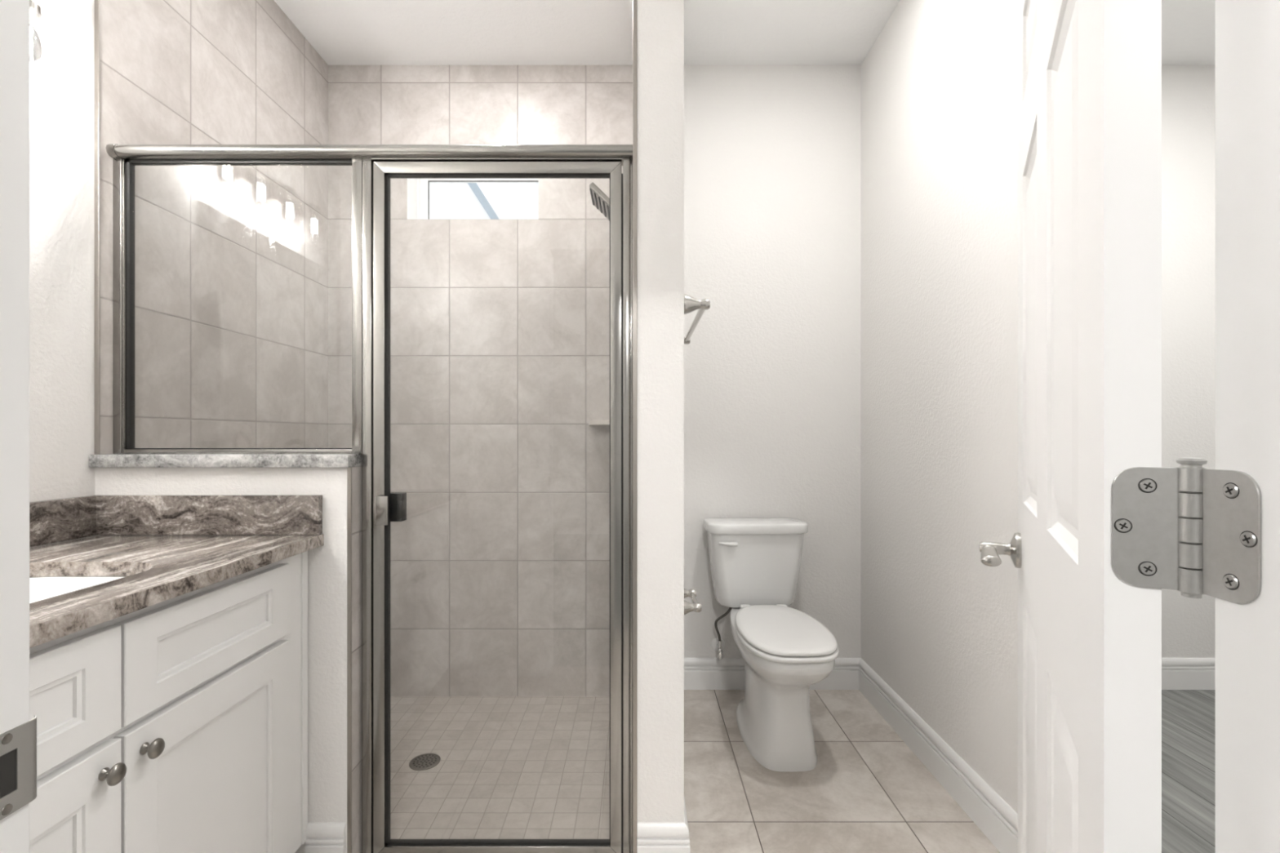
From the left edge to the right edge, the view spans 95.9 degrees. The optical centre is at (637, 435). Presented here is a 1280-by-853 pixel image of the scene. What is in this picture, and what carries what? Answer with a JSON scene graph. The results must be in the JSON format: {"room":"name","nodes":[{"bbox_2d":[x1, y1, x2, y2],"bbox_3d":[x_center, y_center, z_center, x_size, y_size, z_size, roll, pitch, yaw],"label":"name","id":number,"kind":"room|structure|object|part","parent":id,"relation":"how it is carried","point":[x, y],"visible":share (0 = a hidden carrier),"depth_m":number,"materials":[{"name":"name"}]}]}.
{"room":"bathroom","nodes":[
{"label":"bathroom","id":0,"kind":"room"},
{"bbox_2d":[29,0,328,502],"bbox_3d":[-1.477,-0.223,1.511,0.127,2.935,2.252,0,0,0],"label":"wall","id":1,"kind":"structure","parent":0,"point":[232,261],"depth_m":1.79,"materials":[{"name":"tile"}]},
{"bbox_2d":[29,26,32,54],"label":"vanity light","id":2,"kind":"object","parent":1,"relation":"attached to","point":[30,28],"depth_m":1.27,"materials":[{"name":"white glass"}]},
{"bbox_3d":[-1.340,-0.858,1.264,0.085,0.150,0.085,0,0,0],"label":"lamp shade","id":3,"kind":"part","parent":2,"relation":"part of","materials":[{"name":"white glass"}]},
{"bbox_2d":[29,0,51,34],"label":"vanity light","id":4,"kind":"object","parent":1,"relation":"attached to","point":[35,15],"depth_m":1.27,"materials":[{"name":"silver metal"}]},
{"bbox_2d":[29,0,40,22],"bbox_3d":[-1.361,-0.940,1.264,0.089,0.047,0.048,0,0,0],"label":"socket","id":5,"kind":"object","parent":4,"relation":"attached to","point":[34,8],"depth_m":1.26,"materials":[{"name":"plastic"}]},
{"bbox_2d":[29,494,101,546],"bbox_3d":[-1.413,0.207,0.951,0.020,0.102,1.127,0,0,0],"label":"backsplash","id":6,"kind":"structure","parent":1,"relation":"attached to","point":[51,521],"depth_m":1.41,"materials":[{"name":"stone"}]},
{"bbox_2d":[94,0,100,454],"bbox_3d":[-1.417,-0.820,1.514,0.013,1.740,0.004,0,0,0],"label":"trim","id":7,"kind":"structure","parent":1,"relation":"attached to","point":[97,2],"depth_m":1.51,"materials":[{"name":"paint"}]},
{"bbox_2d":[94,467,346,852],"bbox_3d":[-1.093,0.659,1.565,0.661,1.151,0.130,0,0,0],"label":"wall","id":8,"kind":"structure","parent":0,"point":[327,562],"depth_m":1.52,"materials":[{"name":"paint"}]},
{"bbox_2d":[96,494,322,534],"bbox_3d":[-1.114,0.207,1.504,0.577,0.102,0.020,0,0,0],"label":"backsplash","id":9,"kind":"structure","parent":8,"relation":"attached to","point":[116,514],"depth_m":1.50,"materials":[{"name":"stone"}]},
{"bbox_2d":[88,453,362,467],"bbox_3d":[-1.087,0.067,1.573,0.673,0.034,0.151,0,0,0],"label":"stone ledge","id":10,"kind":"object","parent":8,"relation":"on","point":[104,460],"visible":0.84,"depth_m":1.50,"materials":[{"name":"stone"}]},
{"bbox_2d":[346,466,351,852],"bbox_3d":[-0.756,0.621,1.517,0.011,1.073,0.005,0,0,0],"label":"trim","id":11,"kind":"structure","parent":8,"relation":"attached to","point":[348,469],"depth_m":1.51,"materials":[{"name":"tile"}]},
{"bbox_2d":[351,466,361,852],"bbox_3d":[-1.082,0.664,1.580,0.662,1.161,0.121,0,0,0],"label":"tile","id":12,"kind":"structure","parent":8,"relation":"attached to","point":[356,471],"depth_m":1.55,"materials":[{"name":"beige tile"}]},
{"bbox_2d":[637,0,689,852],"bbox_3d":[0.068,-0.228,2.068,0.138,2.925,1.137,0,0,0],"label":"wall","id":13,"kind":"structure","parent":0,"point":[660,23],"depth_m":1.52,"materials":[{"name":"paint"}]},
{"bbox_2d":[684,588,702,614],"bbox_3d":[0.160,0.535,1.875,0.078,0.055,0.215,0,0,0],"label":"toilet paper holder","id":14,"kind":"object","parent":13,"relation":"attached to","point":[696,606],"visible":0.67,"depth_m":1.79,"materials":[{"name":"silver metal"}]},
{"bbox_3d":[0.160,0.535,1.955,0.078,0.055,0.055,0,0,0],"label":"post","id":15,"kind":"part","parent":14,"relation":"part of","materials":[{"name":"silver metal"}]},
{"bbox_3d":[0.160,0.535,1.795,0.078,0.055,0.055,0,0,0],"label":"post","id":16,"kind":"part","parent":14,"relation":"part of","materials":[{"name":"silver metal"}]},
{"bbox_2d":[684,294,710,344],"bbox_3d":[0.160,-0.359,1.885,0.078,0.055,0.655,0,0,0],"label":"towel bar","id":17,"kind":"object","parent":13,"relation":"attached to","point":[691,304],"visible":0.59,"depth_m":1.57,"materials":[{"name":"silver metal"}]},
{"bbox_3d":[0.160,-0.359,1.585,0.078,0.055,0.055,0,0,0],"label":"post","id":18,"kind":"part","parent":17,"relation":"part of","materials":[{"name":"silver metal"}]},
{"bbox_2d":[273,0,1215,65],"bbox_3d":[0.780,-1.740,1.526,4.640,0.100,2.522,0,0,0],"label":"ceiling","id":19,"kind":"structure","parent":0,"point":[342,32],"depth_m":2.41,"materials":[{"name":"paint"}]},
{"bbox_2d":[328,65,1215,696],"bbox_3d":[0.780,-0.223,2.712,4.640,2.935,0.150,0,0,0],"label":"wall","id":20,"kind":"structure","parent":0,"point":[500,329],"depth_m":2.64,"materials":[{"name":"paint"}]},
{"bbox_2d":[416,178,538,219],"bbox_3d":[-0.752,-1.142,2.766,0.599,0.312,0.042,0,0,0],"label":"window","id":21,"kind":"structure","parent":20,"relation":"in","point":[423,185],"depth_m":2.76,"materials":[{"name":"white plastic"}]},
{"bbox_2d":[588,420,609,425],"bbox_3d":[-0.117,-0.055,2.531,0.212,0.017,0.212,0,0,0],"label":"corner shelf","id":22,"kind":"object","parent":20,"relation":"attached to","point":[594,422],"visible":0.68,"depth_m":2.50,"materials":[{"name":"stone"}]},
{"bbox_2d":[711,607,731,659],"bbox_3d":[0.376,0.861,2.588,0.080,0.252,0.098,0,0,0],"label":"supplies","id":23,"kind":"object","parent":20,"relation":"attached to","point":[717,644],"visible":0.9,"depth_m":2.56,"materials":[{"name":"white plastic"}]},
{"bbox_3d":[0.367,0.970,2.546,0.021,0.034,0.012,0,0,0],"label":"valve handle","id":24,"kind":"part","parent":23,"relation":"part of","materials":[{"name":"silver metal"}]},
{"bbox_2d":[684,657,1215,852],"bbox_3d":[1.561,1.085,2.011,2.878,0.140,1.252,0,0,0],"label":"baseboard","id":25,"kind":"structure","parent":20,"relation":"attached to","point":[992,815],"depth_m":2.27,"materials":[{"name":"paint"}]},
{"bbox_2d":[390,689,1215,852],"bbox_3d":[0.788,1.200,1.451,4.423,0.090,2.372,0,0,0],"label":"floor","id":26,"kind":"structure","parent":0,"point":[867,791],"depth_m":1.96,"materials":[{"name":"tile"}]},
{"bbox_2d":[29,551,307,852],"bbox_3d":[-1.121,0.722,0.950,0.602,0.866,1.125,0,0,0],"label":"vanity cabinet","id":27,"kind":"object","parent":26,"relation":"on","point":[179,724],"visible":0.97,"depth_m":1.08,"materials":[{"name":"paint"}]},
{"bbox_3d":[-0.857,0.398,0.726,0.018,0.171,0.446,0,0,0],"label":"drawer","id":28,"kind":"part","parent":27,"relation":"part of","materials":[{"name":"paint"}]},
{"bbox_3d":[-0.857,0.769,0.726,0.018,0.542,0.446,0,0,0],"label":"door","id":29,"kind":"part","parent":27,"relation":"part of","materials":[{"name":"paint"}]},
{"bbox_3d":[-0.834,0.538,0.917,0.028,0.032,0.032,0,0,0],"label":"knob","id":30,"kind":"part","parent":27,"relation":"part of","materials":[{"name":"grey metal"}]},
{"bbox_3d":[-0.834,0.538,0.993,0.028,0.032,0.032,0,0,0],"label":"knob","id":31,"kind":"part","parent":27,"relation":"part of","materials":[{"name":"grey metal"}]},
{"bbox_2d":[29,533,324,648],"bbox_3d":[-1.123,0.274,0.950,0.600,0.031,1.128,0,0,0],"label":"countertop","id":32,"kind":"structure","parent":27,"relation":"on","point":[157,568],"depth_m":1.18,"materials":[{"name":"stone"}]},
{"bbox_3d":[-0.857,0.398,1.180,0.018,0.171,0.450,0,0,0],"label":"drawer","id":33,"kind":"part","parent":27,"relation":"part of","materials":[{"name":"paint"}]},
{"bbox_3d":[-0.857,0.769,1.180,0.018,0.542,0.450,0,0,0],"label":"door","id":34,"kind":"part","parent":27,"relation":"part of","materials":[{"name":"paint"}]},
{"bbox_2d":[408,753,440,770],"bbox_3d":[-0.776,1.190,2.107,0.108,0.004,0.108,0,0,0],"label":"floor drain","id":35,"kind":"object","parent":26,"relation":"on","point":[424,762],"visible":1,"depth_m":2.10,"materials":[{"name":"grey metal"}]},
{"bbox_2d":[703,516,839,771],"bbox_3d":[0.518,0.762,2.240,0.428,0.785,0.770,0,0,-2],"label":"toilet","id":36,"kind":"object","parent":26,"relation":"on","point":[755,562],"visible":1,"depth_m":2.12,"materials":[{"name":"ceramic"}]},
{"bbox_3d":[0.378,0.455,2.409,0.077,0.020,0.032,0,0,-10],"label":"flush lever","id":37,"kind":"part","parent":36,"relation":"part of","materials":[{"name":"plastic"}]},
{"bbox_3d":[0.509,0.575,2.520,0.402,0.318,0.196,0,0,-2],"label":"tank","id":38,"kind":"part","parent":36,"relation":"part of","materials":[{"name":"ceramic"}]},
{"bbox_3d":[0.510,0.393,2.514,0.428,0.046,0.222,0,0,-2],"label":"tank lid","id":39,"kind":"part","parent":36,"relation":"part of","materials":[{"name":"ceramic"}]},
{"bbox_3d":[0.526,0.946,2.217,0.318,0.419,0.717,0,0,-2],"label":"bowl","id":40,"kind":"part","parent":36,"relation":"part of","materials":[{"name":"ceramic"}]},
{"bbox_3d":[0.529,0.705,2.124,0.325,0.021,0.523,0,0,-2],"label":"seat lid","id":41,"kind":"part","parent":36,"relation":"part of","materials":[{"name":"plastic"}]},
{"bbox_3d":[0.529,0.727,2.115,0.331,0.017,0.520,0,0,-2],"label":"seat","id":42,"kind":"part","parent":36,"relation":"part of","materials":[{"name":"plastic"}]},
{"bbox_3d":[-0.381,1.196,1.564,0.740,0.078,0.096,0,0,0],"label":"curb","id":43,"kind":"object","parent":26,"relation":"attached to","visible":0},
{"bbox_2d":[106,143,632,852],"bbox_3d":[-0.713,0.188,1.579,1.401,1.938,0.087,0,0,0],"label":"shower frame","id":44,"kind":"object","parent":43,"relation":"on","point":[373,166],"visible":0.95,"depth_m":1.56,"materials":[{"name":"metal"}]},
{"bbox_3d":[-1.079,0.043,1.577,0.617,0.012,0.038,0,0,0],"label":"rail","id":45,"kind":"part","parent":44,"relation":"part of","materials":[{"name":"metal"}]},
{"bbox_3d":[-0.703,-0.762,1.568,1.381,0.036,0.064,0,0,0],"label":"header rail","id":46,"kind":"part","parent":44,"relation":"part of","materials":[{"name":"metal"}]},
{"bbox_3d":[-0.684,0.201,1.550,0.035,0.078,0.021,0,0,0],"label":"pull handle","id":47,"kind":"part","parent":44,"relation":"part of","materials":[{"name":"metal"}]},
{"bbox_3d":[-0.669,0.199,1.606,0.042,0.078,0.032,0,0,0],"label":"inside pull","id":48,"kind":"part","parent":44,"relation":"part of","materials":[{"name":"silver metal"}]},
{"bbox_3d":[-0.379,0.202,1.575,0.672,1.883,0.030,0,0,0],"label":"shower door","id":49,"kind":"part","parent":44,"relation":"part of","materials":[{"name":"glass"}]},
{"bbox_2d":[860,0,1017,813],"bbox_3d":[1.077,-0.228,2.018,0.115,2.925,1.237,0,0,0],"label":"wall","id":50,"kind":"structure","parent":0,"point":[939,81],"depth_m":1.94,"materials":[{"name":"paint"}]},
{"bbox_3d":[0.730,-0.268,0.325,4.540,2.845,0.120,0,0,0],"label":"wall","id":51,"kind":"structure","parent":0,"visible":0},
{"bbox_2d":[0,0,1279,852],"bbox_3d":[-0.011,0.125,0.331,0.855,2.060,0.138,0,0,0],"label":"door frame","id":52,"kind":"structure","parent":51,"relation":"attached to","point":[1247,32],"depth_m":0.38,"materials":[{"name":"paint"}]},
{"bbox_2d":[0,715,36,820],"bbox_3d":[-0.420,0.225,0.386,0.005,0.056,0.043,0,0,-7],"label":"strike plate","id":53,"kind":"object","parent":52,"relation":"attached to","point":[18,744],"visible":1,"depth_m":0.39,"materials":[{"name":"metal"}]},
{"bbox_2d":[979,0,1261,852],"bbox_3d":[0.559,0.132,0.767,0.167,2.023,0.852,0,0,30],"label":"door","id":54,"kind":"structure","parent":52,"relation":"attached to","point":[1090,71],"depth_m":0.46,"materials":[{"name":"paint"}]},
{"bbox_3d":[0.665,0.220,1.072,0.052,0.029,0.121,0,0,29],"label":"lever handle","id":55,"kind":"part","parent":54,"relation":"part of","materials":[{"name":"silver metal"}]},
{"bbox_3d":[0.391,0.066,0.410,0.032,0.100,0.078,0,0,-32],"label":"door hinge","id":56,"kind":"part","parent":54,"relation":"part of","materials":[{"name":"silver metal"}]},
{"bbox_3d":[-0.006,-0.223,2.077,0.010,2.935,1.120,0,0,0],"label":"wall","id":57,"kind":"structure","parent":0,"visible":0},
{"bbox_2d":[589,182,609,221],"bbox_3d":[-0.091,-0.857,2.115,0.160,0.185,0.166,0,0,0],"label":"showerhead","id":58,"kind":"object","parent":57,"relation":"attached to","point":[600,200],"visible":0.34,"depth_m":2.06,"materials":[{"name":"silver metal"}]},
{"bbox_2d":[632,0,637,852],"bbox_3d":[-0.007,-0.267,1.515,0.012,2.847,0.005,0,0,0],"label":"trim","id":59,"kind":"structure","parent":57,"relation":"attached to","point":[634,2],"depth_m":1.51,"materials":[{"name":"tile"}]},
{"label":"outside","id":60,"kind":"structure","parent":0,"visible":0},
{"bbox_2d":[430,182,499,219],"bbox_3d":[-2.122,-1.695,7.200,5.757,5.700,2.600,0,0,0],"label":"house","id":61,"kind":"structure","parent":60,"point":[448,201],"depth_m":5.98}
]}

